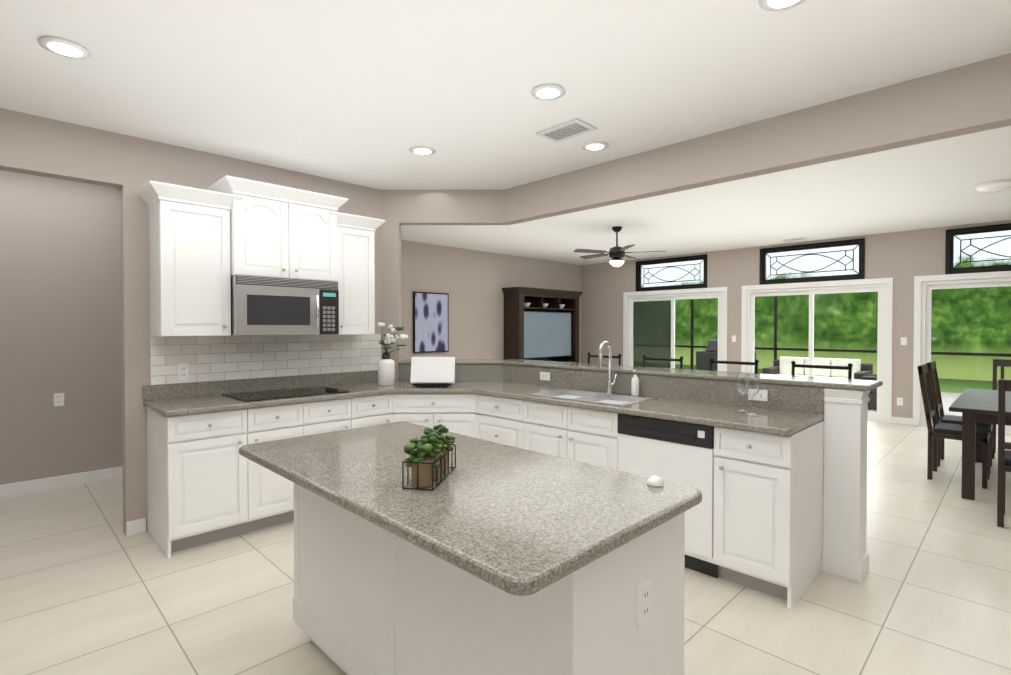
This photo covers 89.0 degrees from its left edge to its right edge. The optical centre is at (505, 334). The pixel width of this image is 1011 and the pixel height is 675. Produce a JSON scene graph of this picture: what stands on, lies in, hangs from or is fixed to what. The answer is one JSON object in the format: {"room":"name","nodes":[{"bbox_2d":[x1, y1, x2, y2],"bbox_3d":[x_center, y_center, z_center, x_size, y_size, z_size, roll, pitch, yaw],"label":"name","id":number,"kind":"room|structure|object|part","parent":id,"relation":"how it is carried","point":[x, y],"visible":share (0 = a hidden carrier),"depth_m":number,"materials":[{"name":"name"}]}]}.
{"room":"kitchen","nodes":[
{"label":"kitchen","id":0,"kind":"room"},
{"bbox_2d":[0,170,121,484],"bbox_3d":[-4.386,-0.053,4.234,5.900,2.830,0.120,-1,1,-45],"label":"wall","id":1,"kind":"structure","parent":0,"point":[60,298],"depth_m":4.57,"materials":[{"name":"paint"}]},
{"bbox_2d":[54,393,63,405],"bbox_3d":[-3.964,0.578,4.569,0.070,0.114,0.008,-1,1,-45],"label":"outlet","id":2,"kind":"object","parent":1,"relation":"attached to","point":[58,399],"visible":1,"depth_m":4.57,"materials":[{"name":"plastic"}]},
{"bbox_2d":[0,466,122,496],"bbox_3d":[-4.357,1.313,4.187,5.650,0.100,0.014,-1,1,-45],"label":"baseboard","id":3,"kind":"structure","parent":1,"relation":"attached to","point":[109,473],"depth_m":4.57,"materials":[{"name":"white wood"}]},
{"bbox_2d":[0,108,401,534],"bbox_3d":[-3.118,-0.036,2.946,5.881,2.830,0.236,-1,1,-45],"label":"wall","id":4,"kind":"structure","parent":0,"point":[130,167],"depth_m":3.54,"materials":[{"name":"paint"}]},
{"bbox_2d":[147,195,230,336],"bbox_3d":[-2.208,-0.444,3.609,0.423,0.909,0.328,-1,1,-45],"label":"upper cabinet","id":5,"kind":"object","parent":4,"relation":"attached to","point":[207,244],"depth_m":3.48,"materials":[{"name":"white wood"}]},
{"bbox_2d":[150,334,380,384],"bbox_3d":[-1.826,0.174,4.223,1.820,0.339,0.008,-1,1,-45],"label":"tile backsplash","id":6,"kind":"structure","parent":4,"relation":"attached to","point":[212,358],"depth_m":4.08,"materials":[{"name":"white tile"}]},
{"bbox_2d":[177,364,188,379],"bbox_3d":[-2.326,0.269,3.713,0.070,0.114,0.008,-1,1,-45],"label":"outlet","id":7,"kind":"object","parent":6,"relation":"attached to","point":[182,371],"visible":1,"depth_m":3.71,"materials":[{"name":"plastic"}]},
{"bbox_2d":[213,187,340,282],"bbox_3d":[-1.765,-0.719,4.012,0.771,0.590,0.378,-1,1,-45],"label":"upper cabinet","id":8,"kind":"object","parent":4,"relation":"attached to","point":[277,236],"depth_m":3.84,"materials":[{"name":"white wood"}]},
{"bbox_2d":[231,275,338,335],"bbox_3d":[-1.736,-0.209,3.990,0.767,0.426,0.458,-1,1,-45],"label":"microwave","id":9,"kind":"object","parent":8,"relation":"attached to","point":[260,305],"visible":1,"depth_m":3.81,"materials":[{"name":"silver metal"}]},
{"bbox_2d":[338,223,376,334],"bbox_3d":[-1.376,-0.455,4.437,0.368,0.909,0.328,-1,1,-45],"label":"upper cabinet","id":10,"kind":"object","parent":4,"relation":"attached to","point":[356,288],"depth_m":4.33,"materials":[{"name":"white wood"}]},
{"bbox_2d":[401,240,580,362],"bbox_3d":[-0.659,-0.120,9.370,6.870,2.830,0.159,-1,1,-45],"label":"wall","id":11,"kind":"structure","parent":0,"point":[472,283],"depth_m":9.19,"materials":[{"name":"paint"}]},
{"bbox_3d":[-1.254,-0.202,8.691,0.719,1.010,0.037,-1,1,-45],"label":"framed painting","id":12,"kind":"part","parent":11,"relation":"part of"},
{"bbox_2d":[0,420,1010,674],"bbox_3d":[0.711,1.398,3.845,12.750,0.060,10.050,-1,1,-45],"label":"floor","id":13,"kind":"structure","parent":0,"point":[88,586],"depth_m":2.69,"materials":[{"name":"tile"}]},
{"bbox_2d":[143,369,470,557],"bbox_3d":[-1.394,0.858,3.891,2.040,1.016,1.099,-1,1,-45],"label":"base cabinet","id":14,"kind":"object","parent":13,"relation":"on","point":[201,490],"depth_m":3.53,"materials":[{"name":"white wood"}]},
{"bbox_2d":[222,386,348,401],"bbox_3d":[-1.668,0.436,3.934,0.760,0.030,0.510,-1,1,-45],"label":"cooktop","id":15,"kind":"object","parent":14,"relation":"in","point":[253,396],"depth_m":3.87,"materials":[{"name":"black glass"}]},
{"bbox_2d":[377,322,407,385],"bbox_3d":[-1.015,0.167,4.508,0.257,0.549,0.277,-1,1,-45],"label":"vase","id":16,"kind":"object","parent":14,"relation":"on","point":[386,370],"visible":1,"depth_m":4.45,"materials":[{"name":"white ceramic"}]},
{"bbox_2d":[410,357,454,386],"bbox_3d":[-0.617,0.316,4.383,0.370,0.254,0.145,0,1,0],"label":"cookbook stand","id":17,"kind":"object","parent":14,"relation":"on","point":[432,371],"visible":1,"depth_m":4.35,"materials":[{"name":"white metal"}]},
{"bbox_2d":[293,486,684,674],"bbox_3d":[-0.198,0.955,1.968,0.576,0.876,1.596,-1,1,-45],"label":"kitchen island","id":18,"kind":"object","parent":13,"relation":"on","point":[373,604],"depth_m":1.55,"materials":[{"name":"wood"}]},
{"bbox_2d":[239,422,701,605],"bbox_3d":[-0.262,0.497,1.898,0.840,0.038,1.680,-1,1,-45],"label":"island countertop","id":19,"kind":"structure","parent":18,"relation":"on","point":[519,523],"depth_m":1.52,"materials":[{"name":"grey stone"}]},
{"bbox_2d":[402,424,455,490],"bbox_3d":[-0.245,0.394,1.716,0.123,0.167,0.268,0,1,10],"label":"basket","id":20,"kind":"object","parent":19,"relation":"on","point":[427,461],"visible":1,"depth_m":1.63,"materials":[{"name":"black metal"}]},
{"bbox_2d":[647,476,663,486],"bbox_3d":[0.480,0.466,1.649,0.052,0.027,0.052,-1,1,-45],"label":"gadget","id":21,"kind":"object","parent":19,"relation":"on","point":[656,481],"visible":1,"depth_m":1.63,"materials":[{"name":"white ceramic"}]},
{"bbox_2d":[502,287,582,362],"bbox_3d":[0.783,0.191,10.419,1.950,2.180,0.467,-1,1,-45],"label":"entertainment center","id":22,"kind":"object","parent":13,"relation":"on","point":[541,324],"visible":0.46,"depth_m":10.22,"materials":[{"name":"brown wood"}]},
{"bbox_2d":[587,352,621,364],"bbox_3d":[0.814,0.768,4.892,0.456,1.172,0.429,-1,1,-45],"label":"bar stool","id":23,"kind":"object","parent":13,"relation":"on","point":[606,356],"visible":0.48,"depth_m":5.01,"materials":[{"name":"black metal"}]},
{"bbox_2d":[398,341,823,608],"bbox_3d":[0.399,0.707,3.998,0.657,1.316,3.471,-1,1,-45],"label":"base cabinet","id":24,"kind":"object","parent":13,"relation":"on","point":[754,519],"depth_m":2.98,"materials":[{"name":"white wood"}]},
{"bbox_2d":[143,381,823,435],"bbox_3d":[-0.324,0.478,3.277,2.698,0.037,3.472,-1,1,-45],"label":"countertop","id":25,"kind":"structure","parent":24,"relation":"on","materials":[{"name":"stone"}]},
{"bbox_2d":[529,389,656,405],"bbox_3d":[0.619,0.548,3.764,0.460,0.194,0.830,-1,1,-45],"label":"sink","id":26,"kind":"object","parent":24,"relation":"in","point":[608,398],"depth_m":3.81,"materials":[{"name":"silver metal"}]},
{"bbox_2d":[598,341,616,393],"bbox_3d":[0.769,0.250,3.890,0.169,0.404,0.084,-1,1,-45],"label":"faucet","id":27,"kind":"object","parent":24,"relation":"on","point":[600,357],"depth_m":3.92,"materials":[{"name":"silver metal"}]},
{"bbox_2d":[631,370,638,395],"bbox_3d":[0.956,0.357,3.800,0.070,0.188,0.057,-1,1,-45],"label":"soap dispenser","id":28,"kind":"object","parent":24,"relation":"on","point":[635,385],"visible":0.98,"depth_m":3.78,"materials":[{"name":"white ceramic"}]},
{"bbox_2d":[736,373,749,411],"bbox_3d":[1.420,0.348,3.077,0.082,0.225,0.081,-1,1,-45],"label":"wine glass","id":29,"kind":"object","parent":24,"relation":"on","point":[738,387],"visible":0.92,"depth_m":3.07,"materials":[{"name":"clear glass"}]},
{"bbox_2d":[744,375,759,415],"bbox_3d":[1.420,0.350,2.964,0.082,0.225,0.081,-1,1,-45],"label":"wine glass","id":30,"kind":"object","parent":24,"relation":"on","point":[750,393],"visible":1,"depth_m":2.96,"materials":[{"name":"clear glass"}]},
{"bbox_2d":[643,355,682,368],"bbox_3d":[1.251,0.774,4.453,0.456,1.172,0.429,-1,1,-45],"label":"bar stool","id":31,"kind":"object","parent":13,"relation":"on","point":[645,358],"visible":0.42,"depth_m":4.57,"materials":[{"name":"black metal"}]},
{"bbox_2d":[709,357,758,372],"bbox_3d":[1.688,0.780,4.013,0.456,1.172,0.429,-1,1,-45],"label":"bar stool","id":32,"kind":"object","parent":13,"relation":"on","point":[712,361],"visible":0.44,"depth_m":4.13,"materials":[{"name":"black metal"}]},
{"bbox_2d":[791,361,852,378],"bbox_3d":[2.126,0.786,3.574,0.456,1.172,0.429,-1,1,-45],"label":"bar stool","id":33,"kind":"object","parent":13,"relation":"on","point":[848,367],"visible":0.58,"depth_m":3.70,"materials":[{"name":"black metal"}]},
{"bbox_2d":[822,388,869,582],"bbox_3d":[1.982,0.845,2.991,0.206,1.068,0.192,-1,1,-45],"label":"column","id":34,"kind":"structure","parent":13,"relation":"on","point":[845,553],"depth_m":2.93,"materials":[{"name":"white wood"}]},
{"bbox_2d":[917,364,989,488],"bbox_3d":[4.209,0.825,4.839,0.420,1.059,0.493,-1,1,-45],"label":"dining chair","id":35,"kind":"object","parent":13,"relation":"on","point":[937,430],"visible":1,"depth_m":4.80,"materials":[{"name":"brown wood"}]},
{"bbox_2d":[926,361,992,473],"bbox_3d":[4.662,0.819,5.290,0.420,1.059,0.493,-1,1,-45],"label":"dining chair","id":36,"kind":"object","parent":13,"relation":"on","point":[938,404],"visible":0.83,"depth_m":5.28,"materials":[{"name":"brown wood"}]},
{"bbox_2d":[949,388,1010,499],"bbox_3d":[4.690,0.978,4.584,1.880,0.760,0.990,-1,1,-45],"label":"dining table","id":37,"kind":"object","parent":13,"relation":"on","point":[973,406],"visible":0.94,"depth_m":4.25,"materials":[{"name":"brown wood"}]},
{"bbox_2d":[992,359,1010,458],"bbox_3d":[5.570,0.815,5.593,0.493,1.059,0.420,-1,1,-45],"label":"dining chair","id":38,"kind":"object","parent":13,"relation":"on","point":[1002,363],"visible":0.29,"depth_m":5.82,"materials":[{"name":"brown wood"}]},
{"bbox_2d":[997,379,1010,527],"bbox_3d":[3.768,0.841,3.629,0.493,1.059,0.420,-1,1,-45],"label":"dining chair","id":39,"kind":"object","parent":13,"relation":"on","point":[1004,456],"visible":1,"depth_m":3.64,"materials":[{"name":"brown wood"}]},
{"bbox_2d":[0,0,1010,189],"bbox_3d":[-0.427,-1.365,0.665,6.500,0.109,7.000,-1,1,-45],"label":"ceiling","id":40,"kind":"structure","parent":0,"point":[368,93],"depth_m":2.61,"materials":[{"name":"white paint"}]},
{"bbox_2d":[37,36,90,58],"bbox_3d":[-2.043,-1.325,2.387,0.190,0.011,0.190,-1,1,-45],"label":"recessed light","id":41,"kind":"object","parent":40,"relation":"in","point":[64,47],"visible":0.96,"depth_m":2.37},
{"bbox_2d":[410,146,435,154],"bbox_3d":[-0.608,-1.343,3.773,0.190,0.011,0.190,-1,1,-45],"label":"recessed light","id":42,"kind":"object","parent":40,"relation":"in","point":[420,150],"visible":0.94,"depth_m":3.75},
{"bbox_2d":[531,84,564,99],"bbox_3d":[0.235,-1.331,2.835,0.190,0.011,0.190,-1,1,-45],"label":"recessed light","id":43,"kind":"object","parent":40,"relation":"in","point":[547,92],"visible":0.98,"depth_m":2.82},
{"bbox_2d":[536,118,596,142],"bbox_3d":[0.399,-1.338,3.393,0.220,0.014,0.340,-1,1,-45],"label":"ceiling vent","id":44,"kind":"object","parent":40,"relation":"in","point":[567,130],"visible":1,"depth_m":3.37,"materials":[{"name":"metal"}]},
{"bbox_2d":[582,141,608,150],"bbox_3d":[0.640,-1.342,3.675,0.190,0.011,0.190,-1,1,-45],"label":"recessed light","id":45,"kind":"object","parent":40,"relation":"in","point":[594,146],"visible":1,"depth_m":3.66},
{"bbox_2d":[759,0,805,11],"bbox_3d":[1.096,-1.320,2.013,0.190,0.011,0.190,-1,1,-45],"label":"recessed light","id":46,"kind":"object","parent":40,"relation":"in","point":[773,5],"visible":1,"depth_m":2.06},
{"bbox_2d":[515,365,823,420],"bbox_3d":[0.946,0.831,4.006,0.120,1.068,2.705,-1,1,-45],"label":"wall","id":47,"kind":"structure","parent":0,"point":[694,378],"depth_m":3.54,"materials":[{"name":"paint"}]},
{"bbox_2d":[540,372,549,380],"bbox_3d":[0.343,0.364,4.482,0.008,0.070,0.114,-1,1,-45],"label":"outlet","id":48,"kind":"object","parent":47,"relation":"attached to","point":[544,375],"visible":1,"depth_m":4.48,"materials":[{"name":"plastic"}]},
{"bbox_2d":[398,359,882,390],"bbox_3d":[0.534,0.280,4.057,1.061,0.030,3.820,-1,1,-45],"label":"bar","id":49,"kind":"object","parent":47,"relation":"on","point":[848,384],"visible":0.96,"depth_m":3.62,"materials":[{"name":"grey stone"}]},
{"bbox_2d":[748,389,767,400],"bbox_3d":[1.585,0.381,3.235,0.008,0.070,0.114,-1,1,-45],"label":"outlet","id":50,"kind":"object","parent":47,"relation":"attached to","point":[761,395],"visible":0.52,"depth_m":3.22,"materials":[{"name":"plastic"}]},
{"bbox_2d":[398,53,1010,224],"bbox_3d":[1.680,-1.238,2.743,0.824,0.419,6.969,-1,1,-45],"label":"header beam","id":51,"kind":"structure","parent":0,"point":[975,97],"depth_m":3.22,"materials":[{"name":"paint"}]},
{"bbox_2d":[401,126,1010,264],"bbox_3d":[0.711,-1.502,3.807,12.750,0.080,10.050,-1,1,-45],"label":"ceiling","id":52,"kind":"structure","parent":0,"point":[928,185],"depth_m":6.26,"materials":[{"name":"white paint"}]},
{"bbox_2d":[574,226,664,266],"bbox_3d":[1.555,-1.230,7.276,1.283,0.553,1.262,-1,1,-45],"label":"ceiling fan","id":53,"kind":"object","parent":52,"relation":"hanging from","point":[616,253],"visible":1,"depth_m":7.17,"materials":[{"name":"brown metal"}]},
{"bbox_2d":[781,237,805,241],"bbox_3d":[4.610,-1.512,8.218,0.180,0.014,0.320,-1,1,-45],"label":"ceiling vent","id":54,"kind":"object","parent":52,"relation":"in","point":[794,239],"visible":1,"depth_m":8.18,"materials":[{"name":"metal"}]},
{"bbox_2d":[974,179,1010,192],"bbox_3d":[4.794,-1.437,5.044,0.300,0.080,0.300,-1,1,-45],"label":"light","id":55,"kind":"object","parent":52,"relation":"attached to","point":[994,186],"visible":1,"depth_m":4.98,"materials":[{"name":"white plastic"}]},
{"bbox_2d":[581,220,1010,417],"bbox_3d":[5.211,-0.106,8.257,0.120,2.830,9.780,-1,1,-45],"label":"wall","id":56,"kind":"structure","parent":0,"point":[902,259],"depth_m":9.03,"materials":[{"name":"paint"}]},
{"bbox_2d":[636,254,706,291],"bbox_3d":[3.256,-1.191,10.156,0.090,0.620,1.500,-1,1,-45],"label":"window","id":57,"kind":"structure","parent":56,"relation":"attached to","point":[639,267],"depth_m":10.13,"materials":[{"name":"black metal"}]},
{"bbox_2d":[623,287,727,371],"bbox_3d":[3.296,0.204,10.157,0.118,2.160,2.170,-1,1,-45],"label":"sliding glass door","id":58,"kind":"structure","parent":56,"relation":"in","point":[649,328],"depth_m":10.40,"materials":[{"name":"clear glass"}]},
{"bbox_2d":[759,238,864,284],"bbox_3d":[4.978,-1.168,8.427,0.090,0.620,1.520,-1,1,-45],"label":"window","id":59,"kind":"structure","parent":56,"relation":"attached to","point":[860,243],"depth_m":8.36,"materials":[{"name":"black metal"}]},
{"bbox_2d":[741,278,892,422],"bbox_3d":[5.007,0.227,8.439,0.118,2.160,2.169,-1,1,-45],"label":"sliding glass door","id":60,"kind":"structure","parent":56,"relation":"in","point":[882,288],"depth_m":8.12,"materials":[{"name":"clear glass"}]},
{"bbox_2d":[897,397,902,405],"bbox_3d":[5.806,0.988,7.580,0.008,0.114,0.070,-1,1,-45],"label":"electrical outlet","id":61,"kind":"object","parent":56,"relation":"attached to","point":[899,401],"visible":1,"depth_m":7.57,"materials":[{"name":"plastic"}]},
{"bbox_2d":[901,337,906,344],"bbox_3d":[5.833,0.099,7.538,0.011,0.114,0.070,-1,1,-45],"label":"light switch","id":62,"kind":"object","parent":56,"relation":"attached to","point":[903,340],"visible":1,"depth_m":7.54,"materials":[{"name":"plastic"}]},
{"bbox_2d":[913,271,1010,434],"bbox_3d":[6.713,0.249,6.726,0.118,2.160,2.165,-1,1,-45],"label":"sliding door","id":63,"kind":"structure","parent":56,"relation":"in","point":[924,286],"depth_m":7.38,"materials":[{"name":"clear glass"}]},
{"bbox_2d":[945,223,1010,273],"bbox_3d":[6.714,-1.145,6.684,0.090,0.620,1.520,-1,1,-45],"label":"window","id":64,"kind":"structure","parent":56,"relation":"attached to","point":[951,234],"depth_m":7.02,"materials":[{"name":"black metal"}]},
{"label":"outside","id":65,"kind":"structure","parent":0,"visible":0},
{"bbox_2d":[675,364,997,392],"bbox_3d":[9.856,1.352,14.467,4.500,0.150,30.000,-1,1,-45],"label":"lawn","id":66,"kind":"structure","parent":65,"point":[957,385],"depth_m":13.29,"materials":[{"name":"green plant"}]},
{"bbox_2d":[868,392,961,415],"bbox_3d":[6.719,1.324,10.638,5.350,0.068,15.000,-1,1,-45],"label":"ground","id":67,"kind":"structure","parent":65,"point":[951,397],"depth_m":9.97,"materials":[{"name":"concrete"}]},
{"bbox_2d":[696,339,755,372],"bbox_3d":[5.113,0.697,11.959,0.650,1.150,1.150,-1,1,-45],"label":"outdoor grill","id":68,"kind":"object","parent":67,"relation":"on","point":[701,362],"depth_m":11.92,"materials":[{"name":"black metal"}]},
{"bbox_2d":[762,357,872,379],"bbox_3d":[6.365,0.891,10.562,0.850,0.800,1.800,-1,1,-45],"label":"outdoor sofa","id":69,"kind":"object","parent":67,"relation":"on","point":[829,373],"depth_m":10.55,"materials":[{"name":"fabric"}]},
{"bbox_2d":[675,296,1010,369],"bbox_3d":[7.624,-0.038,12.269,0.060,2.612,11.060,-1,1,-45],"label":"screen frame","id":70,"kind":"object","parent":67,"relation":"on","point":[692,347],"depth_m":13.00,"materials":[{"name":"brown metal"}]},
{"bbox_2d":[862,374,876,409],"bbox_3d":[6.733,0.911,9.023,0.700,0.800,0.700,-1,1,-45],"label":"armchair","id":71,"kind":"object","parent":67,"relation":"on","point":[872,404],"depth_m":8.92,"materials":[{"name":"wicker"}]},
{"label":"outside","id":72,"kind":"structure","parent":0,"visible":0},
{"bbox_2d":[636,230,1010,380],"bbox_3d":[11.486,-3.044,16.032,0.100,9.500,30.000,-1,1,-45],"label":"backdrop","id":73,"kind":"structure","parent":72,"point":[824,330],"depth_m":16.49,"materials":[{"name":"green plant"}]}
]}

